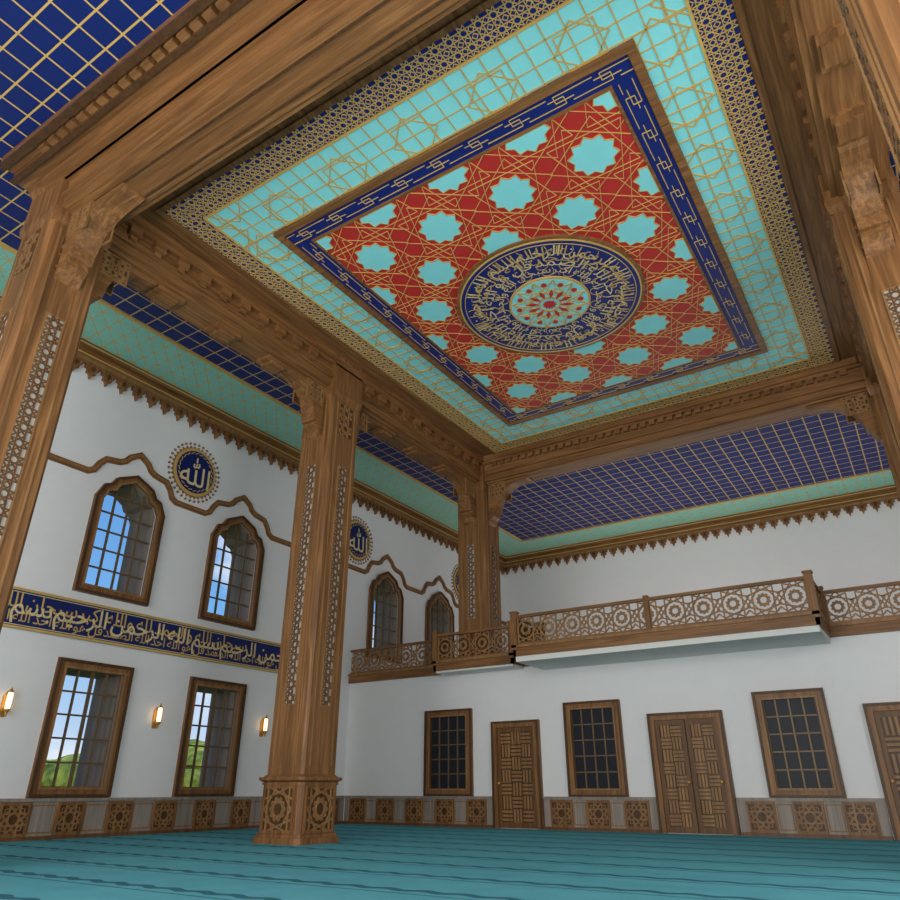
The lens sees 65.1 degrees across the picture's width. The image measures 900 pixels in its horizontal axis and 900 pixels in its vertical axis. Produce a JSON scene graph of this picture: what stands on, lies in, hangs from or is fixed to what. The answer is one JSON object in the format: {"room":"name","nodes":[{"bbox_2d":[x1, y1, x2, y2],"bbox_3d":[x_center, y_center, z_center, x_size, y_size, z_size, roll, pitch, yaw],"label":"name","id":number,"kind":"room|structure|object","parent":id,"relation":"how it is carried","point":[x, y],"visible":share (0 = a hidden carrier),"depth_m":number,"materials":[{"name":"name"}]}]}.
{"room":"mosque","nodes":[
{"label":"mosque","id":0,"kind":"room"},
{"bbox_2d":[0,364,505,798],"bbox_3d":[-7.231,3.770,18.486,1.050,11.050,35.800,-16,-30,29],"label":"wall","id":1,"kind":"structure","parent":0,"point":[96,422],"depth_m":17.83,"materials":[{"name":"white paint"}]},
{"bbox_2d":[0,687,13,716],"bbox_3d":[-8.770,4.992,13.976,0.215,0.570,0.130,-16,-30,29],"label":"wall sconce","id":2,"kind":"object","parent":1,"relation":"attached to","point":[7,697],"visible":1,"depth_m":13.94,"materials":[{"name":"white glass"}]},
{"bbox_2d":[25,657,134,797],"bbox_3d":[-7.861,5.971,15.166,0.110,2.710,1.790,-16,-30,29],"label":"frame","id":3,"kind":"object","parent":1,"relation":"attached to","point":[34,790],"visible":1,"depth_m":14.97,"materials":[{"name":"brown wood"}]},
{"bbox_2d":[66,668,122,786],"bbox_3d":[-8.343,6.111,15.445,1.040,2.430,1.500,-16,-30,29],"label":"reveal","id":4,"kind":"object","parent":1,"relation":"attached to","point":[112,683],"visible":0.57,"depth_m":15.96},
{"bbox_2d":[41,668,121,786],"bbox_3d":[-7.953,5.992,15.222,0.050,2.366,1.420,-16,-30,29],"label":"muntins","id":5,"kind":"object","parent":4,"relation":"attached to","point":[84,715],"visible":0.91,"depth_m":15.25,"materials":[{"name":"brown wood"}]},
{"bbox_2d":[72,475,164,606],"bbox_3d":[-7.857,2.046,17.055,0.120,3.120,1.890,-16,-30,29],"label":"frame","id":6,"kind":"object","parent":1,"relation":"attached to","point":[79,585],"visible":1,"depth_m":16.82,"materials":[{"name":"brown wood"}]},
{"bbox_2d":[109,484,154,595],"bbox_3d":[-8.343,2.188,17.337,1.040,2.690,1.470,-16,-30,29],"label":"reveal","id":7,"kind":"object","parent":1,"relation":"attached to","point":[148,517],"visible":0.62,"depth_m":17.90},
{"bbox_2d":[89,484,151,592],"bbox_3d":[-7.953,2.078,17.109,0.050,2.720,1.500,-16,-30,29],"label":"muntins","id":8,"kind":"object","parent":7,"relation":"attached to","point":[115,496],"visible":0.83,"depth_m":17.06,"materials":[{"name":"brown wood"}]},
{"bbox_2d":[3,586,280,672],"bbox_3d":[-7.316,4.362,16.872,0.050,0.820,13.700,-16,-30,29],"label":"band","id":9,"kind":"object","parent":1,"relation":"attached to","point":[27,609],"visible":0.92,"depth_m":16.62,"materials":[{"name":"blue paint"}]},
{"bbox_2d":[151,703,162,728],"bbox_3d":[-6.875,6.260,16.605,0.215,0.570,0.130,-16,-30,29],"label":"wall sconce","id":10,"kind":"object","parent":1,"relation":"attached to","point":[157,714],"visible":1,"depth_m":16.57,"materials":[{"name":"white glass"}]},
{"bbox_2d":[0,796,343,841],"bbox_3d":[-9.694,6.311,11.888,0.090,0.740,24.000,-16,-30,29],"label":"wainscoting","id":11,"kind":"structure","parent":1,"relation":"attached to","point":[21,819],"depth_m":15.38,"materials":[{"name":"brown wood"}]},
{"bbox_2d":[167,442,219,502],"bbox_3d":[-6.974,0.612,19.294,0.082,1.720,1.720,-16,-30,29],"label":"wall medallion","id":12,"kind":"object","parent":1,"relation":"attached to","point":[193,472],"visible":1,"depth_m":19.23,"materials":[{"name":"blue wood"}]},
{"bbox_2d":[172,676,246,796],"bbox_3d":[-5.993,7.220,17.757,0.110,2.710,1.790,-16,-30,29],"label":"frame","id":13,"kind":"object","parent":1,"relation":"attached to","point":[178,790],"visible":1,"depth_m":17.59,"materials":[{"name":"brown wood"}]},
{"bbox_2d":[197,686,237,787],"bbox_3d":[-6.475,7.361,18.037,1.040,2.430,1.500,-16,-30,29],"label":"reveal","id":14,"kind":"object","parent":1,"relation":"attached to","point":[225,735],"visible":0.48,"depth_m":18.53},
{"bbox_2d":[186,686,236,787],"bbox_3d":[-6.085,7.242,17.813,0.050,2.366,1.420,-16,-30,29],"label":"muntins","id":15,"kind":"object","parent":14,"relation":"attached to","point":[202,705],"visible":0.84,"depth_m":17.86,"materials":[{"name":"brown wood"}]},
{"bbox_2d":[197,516,264,630],"bbox_3d":[-5.989,3.296,19.646,0.120,3.120,1.890,-16,-30,29],"label":"frame","id":16,"kind":"object","parent":1,"relation":"attached to","point":[203,613],"visible":1,"depth_m":19.43,"materials":[{"name":"brown wood"}]},
{"bbox_2d":[220,523,255,620],"bbox_3d":[-6.475,3.438,19.928,1.040,2.690,1.470,-16,-30,29],"label":"reveal","id":17,"kind":"object","parent":1,"relation":"attached to","point":[243,613],"visible":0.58,"depth_m":20.47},
{"bbox_2d":[210,523,253,618],"bbox_3d":[-6.085,3.328,19.700,0.050,2.720,1.500,-16,-30,29],"label":"muntins","id":18,"kind":"object","parent":17,"relation":"attached to","point":[236,538],"visible":0.8,"depth_m":19.65,"materials":[{"name":"brown wood"}]},
{"bbox_2d":[0,296,505,574],"bbox_3d":[-6.742,-0.787,20.133,0.310,0.810,34.500,-16,-30,29],"label":"trim","id":19,"kind":"structure","parent":1,"relation":"attached to","point":[96,359],"depth_m":20.38,"materials":[{"name":"brown wood"}]},
{"bbox_2d":[259,715,267,736],"bbox_3d":[-5.039,7.487,19.151,0.215,0.570,0.130,-16,-30,29],"label":"wall sconce","id":20,"kind":"object","parent":1,"relation":"attached to","point":[263,723],"visible":1,"depth_m":19.12,"materials":[{"name":"white glass"}]},
{"bbox_2d":[48,452,506,625],"bbox_3d":[-6.839,1.220,19.235,0.080,1.043,34.500,-16,-30,29],"label":"trim","id":21,"kind":"structure","parent":1,"relation":"attached to","point":[107,459],"depth_m":19.37,"materials":[{"name":"brown wood"}]},
{"bbox_2d":[349,516,372,564],"bbox_3d":[-3.205,3.133,24.522,0.082,1.720,1.720,-16,-30,29],"label":"wall medallion","id":22,"kind":"object","parent":1,"relation":"attached to","point":[359,548],"visible":0.78,"depth_m":24.55,"materials":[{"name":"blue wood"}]},
{"bbox_2d":[365,571,403,663],"bbox_3d":[-2.252,5.795,24.828,0.120,3.120,1.890,-16,-30,29],"label":"frame","id":23,"kind":"object","parent":1,"relation":"attached to","point":[370,616],"visible":0.87,"depth_m":24.88,"materials":[{"name":"brown wood"}]},
{"bbox_2d":[373,578,397,655],"bbox_3d":[-2.739,5.937,25.110,1.040,2.690,1.470,-16,-30,29],"label":"reveal","id":24,"kind":"object","parent":1,"relation":"attached to","point":[394,601],"visible":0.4,"depth_m":25.66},
{"bbox_2d":[373,578,396,653],"bbox_3d":[-2.349,5.827,24.882,0.050,2.720,1.500,-16,-30,29],"label":"muntins","id":25,"kind":"object","parent":24,"relation":"attached to","point":[377,587],"visible":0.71,"depth_m":24.87,"materials":[{"name":"brown wood"}]},
{"bbox_2d":[424,591,454,664],"bbox_3d":[-0.384,7.045,27.419,0.120,3.120,1.890,-16,-30,29],"label":"frame","id":26,"kind":"object","parent":1,"relation":"attached to","point":[440,594],"visible":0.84,"depth_m":27.58,"materials":[{"name":"brown wood"}]},
{"bbox_2d":[430,598,448,663],"bbox_3d":[-0.871,7.187,27.701,1.040,2.690,1.470,-16,-30,29],"label":"reveal","id":27,"kind":"object","parent":1,"relation":"attached to","point":[446,615],"visible":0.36,"depth_m":28.39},
{"bbox_2d":[430,598,447,663],"bbox_3d":[-0.481,7.077,27.473,0.050,2.720,1.500,-16,-30,29],"label":"muntins","id":28,"kind":"object","parent":27,"relation":"attached to","point":[437,608],"visible":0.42,"depth_m":27.75,"materials":[{"name":"brown wood"}]},
{"bbox_2d":[451,564,457,598],"bbox_3d":[0.542,5.640,29.719,0.082,1.720,1.720,-16,-30,29],"label":"wall medallion","id":29,"kind":"object","parent":1,"relation":"attached to","point":[455,575],"visible":0.28,"depth_m":29.25,"materials":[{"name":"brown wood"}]},
{"bbox_2d":[0,0,899,555],"bbox_3d":[2.058,-3.768,15.425,23.300,0.530,36.000,-16,-30,29],"label":"ceiling","id":30,"kind":"structure","parent":0,"point":[51,51],"depth_m":21.47,"materials":[{"name":"blue paint"}]},
{"bbox_2d":[139,0,854,455],"bbox_3d":[2.001,-3.558,15.033,11.010,0.650,13.200,-16,-30,29],"label":"panels","id":31,"kind":"object","parent":30,"relation":"attached to","point":[757,27],"visible":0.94,"depth_m":12.49,"materials":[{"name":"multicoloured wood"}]},
{"bbox_2d":[167,0,833,452],"bbox_3d":[2.125,-3.231,15.078,9.609,0.080,12.169,-16,-30,29],"label":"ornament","id":32,"kind":"object","parent":31,"relation":"on","point":[594,154],"visible":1,"depth_m":12.96,"materials":[{"name":"gold metal"}]},
{"bbox_2d":[457,234,644,353],"bbox_3d":[2.125,-3.150,15.039,3.960,0.140,3.960,-16,-30,29],"label":"medallion","id":33,"kind":"object","parent":32,"relation":"attached to","point":[551,293],"visible":1,"depth_m":14.73,"materials":[{"name":"blue paint"}]},
{"bbox_2d":[0,824,899,899],"bbox_3d":[2.058,6.194,10.621,23.100,0.150,35.800,-16,-30,29],"label":"floor","id":34,"kind":"structure","parent":0,"point":[368,861],"depth_m":9.35,"materials":[{"name":"carpet"}]},
{"bbox_2d":[0,178,111,632],"bbox_3d":[-6.625,0.188,10.312,1.200,10.400,1.200,-16,-30,29],"label":"shaft","id":35,"kind":"object","parent":34,"relation":"on","point":[46,209],"visible":0.45,"depth_m":10.87,"materials":[{"name":"brown wood"}]},
{"bbox_2d":[0,226,91,593],"bbox_3d":[-6.625,0.645,10.092,1.128,9.035,1.128,-16,-30,29],"label":"ornament","id":36,"kind":"object","parent":35,"relation":"attached to","point":[17,446],"visible":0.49,"depth_m":10.52,"materials":[{"name":"brown wood"}]},
{"bbox_2d":[0,0,469,290],"bbox_3d":[-1.910,-5.183,9.132,12.810,2.550,1.680,-16,-30,29],"label":"ceiling beam","id":37,"kind":"structure","parent":35,"relation":"on","point":[214,77],"depth_m":10.24,"materials":[{"name":"brown wood"}]},
{"bbox_2d":[252,353,366,845],"bbox_3d":[-2.895,2.684,15.487,1.200,10.400,1.200,-16,-30,29],"label":"column","id":38,"kind":"structure","parent":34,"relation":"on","point":[345,388],"depth_m":14.49,"materials":[{"name":"brown wood"}]},
{"bbox_2d":[90,214,482,524],"bbox_3d":[-2.868,-1.171,17.392,1.120,2.500,13.800,-16,-30,29],"label":"ceiling beam","id":39,"kind":"structure","parent":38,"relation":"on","point":[142,257],"depth_m":15.50,"materials":[{"name":"brown wood"}]},
{"bbox_2d":[259,400,355,833],"bbox_3d":[-2.895,3.141,15.266,1.128,9.035,1.128,-16,-30,29],"label":"ornament","id":40,"kind":"object","parent":38,"relation":"attached to","point":[278,803],"visible":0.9,"depth_m":14.52,"materials":[{"name":"brown wood"}]},
{"bbox_2d":[809,155,899,440],"bbox_3d":[6.842,-0.063,9.791,1.200,10.400,1.200,-16,-30,29],"label":"shaft","id":41,"kind":"object","parent":34,"relation":"on","point":[882,271],"visible":0.59,"depth_m":10.67,"materials":[{"name":"brown wood"}]},
{"bbox_2d":[770,0,895,383],"bbox_3d":[6.869,-3.918,11.697,1.120,2.500,13.800,-16,-30,29],"label":"ceiling beam","id":42,"kind":"structure","parent":41,"relation":"on","point":[846,144],"depth_m":10.27,"materials":[{"name":"brown wood"}]},
{"bbox_2d":[832,199,899,451],"bbox_3d":[6.842,0.394,9.571,1.128,9.035,1.128,-16,-30,29],"label":"ornament","id":43,"kind":"object","parent":41,"relation":"attached to","point":[891,296],"visible":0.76,"depth_m":10.44,"materials":[{"name":"brown wood"}]},
{"bbox_2d":[835,0,899,174],"bbox_3d":[3.279,-2.606,4.519,1.200,10.400,1.200,-16,-30,29],"label":"shaft","id":44,"kind":"object","parent":34,"relation":"on","point":[880,18],"visible":0.33,"depth_m":4.33,"materials":[{"name":"brown wood"}]},
{"bbox_2d":[834,0,899,173],"bbox_3d":[3.279,-2.149,4.298,1.128,9.035,1.128,-16,-30,29],"label":"ornament","id":45,"kind":"object","parent":44,"relation":"attached to","point":[888,122],"visible":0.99,"depth_m":4.73,"materials":[{"name":"brown wood"}]},
{"bbox_2d":[343,631,899,839],"bbox_3d":[6.153,6.688,16.365,22.100,3.950,0.300,-16,-30,29],"label":"wall","id":46,"kind":"structure","parent":0,"point":[385,743],"depth_m":17.43,"materials":[{"name":"white paint"}]},
{"bbox_2d":[430,716,465,788],"bbox_3d":[-0.037,8.454,19.739,1.270,1.920,0.048,-16,-30,29],"label":"glass","id":47,"kind":"object","parent":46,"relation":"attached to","point":[447,741],"visible":1,"depth_m":19.74,"materials":[{"name":"black glass"}]},
{"bbox_2d":[423,708,473,795],"bbox_3d":[-0.054,8.443,19.716,1.570,2.220,0.120,-16,-30,29],"label":"frame","id":48,"kind":"object","parent":46,"relation":"attached to","point":[467,712],"visible":1,"depth_m":19.64,"materials":[{"name":"brown wood"}]},
{"bbox_2d":[497,726,536,828],"bbox_3d":[1.728,8.498,18.364,1.100,2.395,0.160,-16,-30,29],"label":"leaf","id":49,"kind":"object","parent":46,"relation":"attached to","point":[516,772],"visible":1,"depth_m":18.37,"materials":[{"name":"brown wood"}]},
{"bbox_2d":[490,719,544,828],"bbox_3d":[1.737,8.434,18.409,1.420,2.560,0.150,-16,-30,29],"label":"frame","id":50,"kind":"object","parent":46,"relation":"attached to","point":[535,723],"visible":1,"depth_m":18.40,"materials":[{"name":"brown wood"}]},
{"bbox_2d":[570,707,618,787],"bbox_3d":[3.615,7.433,17.599,1.220,1.900,0.048,-16,-30,29],"label":"glass","id":51,"kind":"object","parent":46,"relation":"attached to","point":[593,737],"visible":1,"depth_m":17.60,"materials":[{"name":"black glass"}]},
{"bbox_2d":[562,699,628,796],"bbox_3d":[3.598,7.421,17.575,1.520,2.200,0.120,-16,-30,29],"label":"frame","id":52,"kind":"object","parent":46,"relation":"attached to","point":[623,790],"visible":1,"depth_m":17.48,"materials":[{"name":"brown wood"}]},
{"bbox_2d":[343,796,893,840],"bbox_3d":[5.753,8.145,15.692,21.200,0.740,0.090,-16,-30,29],"label":"wainscoting","id":53,"kind":"structure","parent":46,"relation":"attached to","point":[830,818],"depth_m":16.63,"materials":[{"name":"brown wood"}]},
{"bbox_2d":[654,718,732,834],"bbox_3d":[5.529,7.432,16.142,1.440,2.385,0.165,-16,-30,29],"label":"double door","id":54,"kind":"structure","parent":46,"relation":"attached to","point":[691,770],"depth_m":16.14,"materials":[{"name":"brown wood"}]},
{"bbox_2d":[646,710,741,834],"bbox_3d":[5.536,7.367,16.185,1.760,2.550,0.150,-16,-30,29],"label":"frame","id":55,"kind":"object","parent":46,"relation":"attached to","point":[717,714],"visible":1,"depth_m":16.22,"materials":[{"name":"brown wood"}]},
{"bbox_2d":[761,697,833,787],"bbox_3d":[7.523,6.348,15.304,1.180,1.860,0.048,-16,-30,29],"label":"window","id":56,"kind":"structure","parent":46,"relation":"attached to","point":[793,726],"depth_m":15.29,"materials":[{"name":"black glass"}]},
{"bbox_2d":[751,687,846,797],"bbox_3d":[7.506,6.337,15.281,1.480,2.160,0.120,-16,-30,29],"label":"frame","id":57,"kind":"object","parent":46,"relation":"attached to","point":[838,791],"visible":1,"depth_m":15.20,"materials":[{"name":"brown wood"}]},
{"bbox_2d":[862,702,899,839],"bbox_3d":[9.356,6.303,13.944,1.570,2.520,0.150,-16,-30,29],"label":"frame","id":58,"kind":"object","parent":46,"relation":"attached to","point":[868,708],"visible":1,"depth_m":14.34,"materials":[{"name":"brown wood"}]},
{"bbox_2d":[873,710,899,819],"bbox_3d":[9.348,6.367,13.899,1.250,2.355,0.160,-16,-30,29],"label":"leaf","id":59,"kind":"object","parent":46,"relation":"attached to","point":[887,722],"visible":1,"depth_m":14.38,"materials":[{"name":"brown wood"}]},
{"bbox_2d":[504,499,899,651],"bbox_3d":[12.008,5.763,26.821,22.100,6.800,0.800,-16,-30,29],"label":"wall","id":60,"kind":"structure","parent":0,"point":[857,549],"depth_m":27.66,"materials":[{"name":"white paint"}]},
{"bbox_2d":[505,484,899,574],"bbox_3d":[11.370,2.958,27.899,21.300,0.810,0.310,-16,-30,29],"label":"trim","id":61,"kind":"structure","parent":60,"relation":"attached to","point":[874,497],"depth_m":28.38,"materials":[{"name":"brown wood"}]},
{"bbox_3d":[8.595,6.767,21.317,21.300,0.190,10.500,-16,-30,29],"label":"floor","id":62,"kind":"structure","parent":0,"visible":0},
{"bbox_2d":[458,456,502,656],"bbox_3d":[0.890,3.347,21.638,1.140,6.250,1.140,-16,-30,29],"label":"shaft","id":63,"kind":"object","parent":62,"relation":"on","point":[470,532],"visible":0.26,"depth_m":21.11,"materials":[{"name":"brown wood"}]},
{"bbox_2d":[461,494,480,651],"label":"ornament","id":64,"kind":"object","parent":63,"relation":"attached to","point":[470,583],"depth_m":20.93,"materials":[{"name":"brown wood"}]},
{"bbox_2d":[486,494,499,649],"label":"ornament","id":65,"kind":"object","parent":63,"relation":"attached to","point":[492,548],"depth_m":21.07,"materials":[{"name":"brown wood"}]},
{"bbox_2d":[483,356,883,526],"bbox_3d":[5.759,-0.031,19.757,11.610,2.500,1.120,-16,-30,29],"label":"ceiling beam","id":66,"kind":"structure","parent":63,"relation":"on","point":[838,387],"depth_m":19.10,"materials":[{"name":"brown wood"}]},
{"bbox_2d":[348,570,899,683],"bbox_3d":[5.292,4.202,16.907,21.340,1.260,1.770,-16,-30,29],"label":"balcony","id":67,"kind":"object","parent":62,"relation":"attached to","point":[814,625],"visible":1,"depth_m":16.52,"materials":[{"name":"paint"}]},
{"bbox_2d":[855,358,899,493],"bbox_3d":[10.627,0.600,15.943,1.140,6.250,1.140,-16,-30,29],"label":"shaft","id":68,"kind":"object","parent":62,"relation":"on","point":[873,389],"visible":0.22,"depth_m":16.30,"materials":[{"name":"brown wood"}]},
{"bbox_2d":[872,397,899,499],"bbox_3d":[10.627,1.023,15.739,1.024,4.810,1.024,-16,-30,29],"label":"ornament","id":69,"kind":"object","parent":68,"relation":"attached to","point":[880,397],"visible":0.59,"depth_m":16.19,"materials":[{"name":"brown wood"}]},
{"label":"outside","id":70,"kind":"structure","parent":0,"visible":0},
{"bbox_2d":[41,739,204,786],"bbox_3d":[-37.129,26.630,60.259,100.000,7.359,130.000,-16,-30,29],"label":"meadow","id":71,"kind":"structure","parent":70,"point":[64,769],"depth_m":56.00,"materials":[{"name":"green plant"}]}
]}

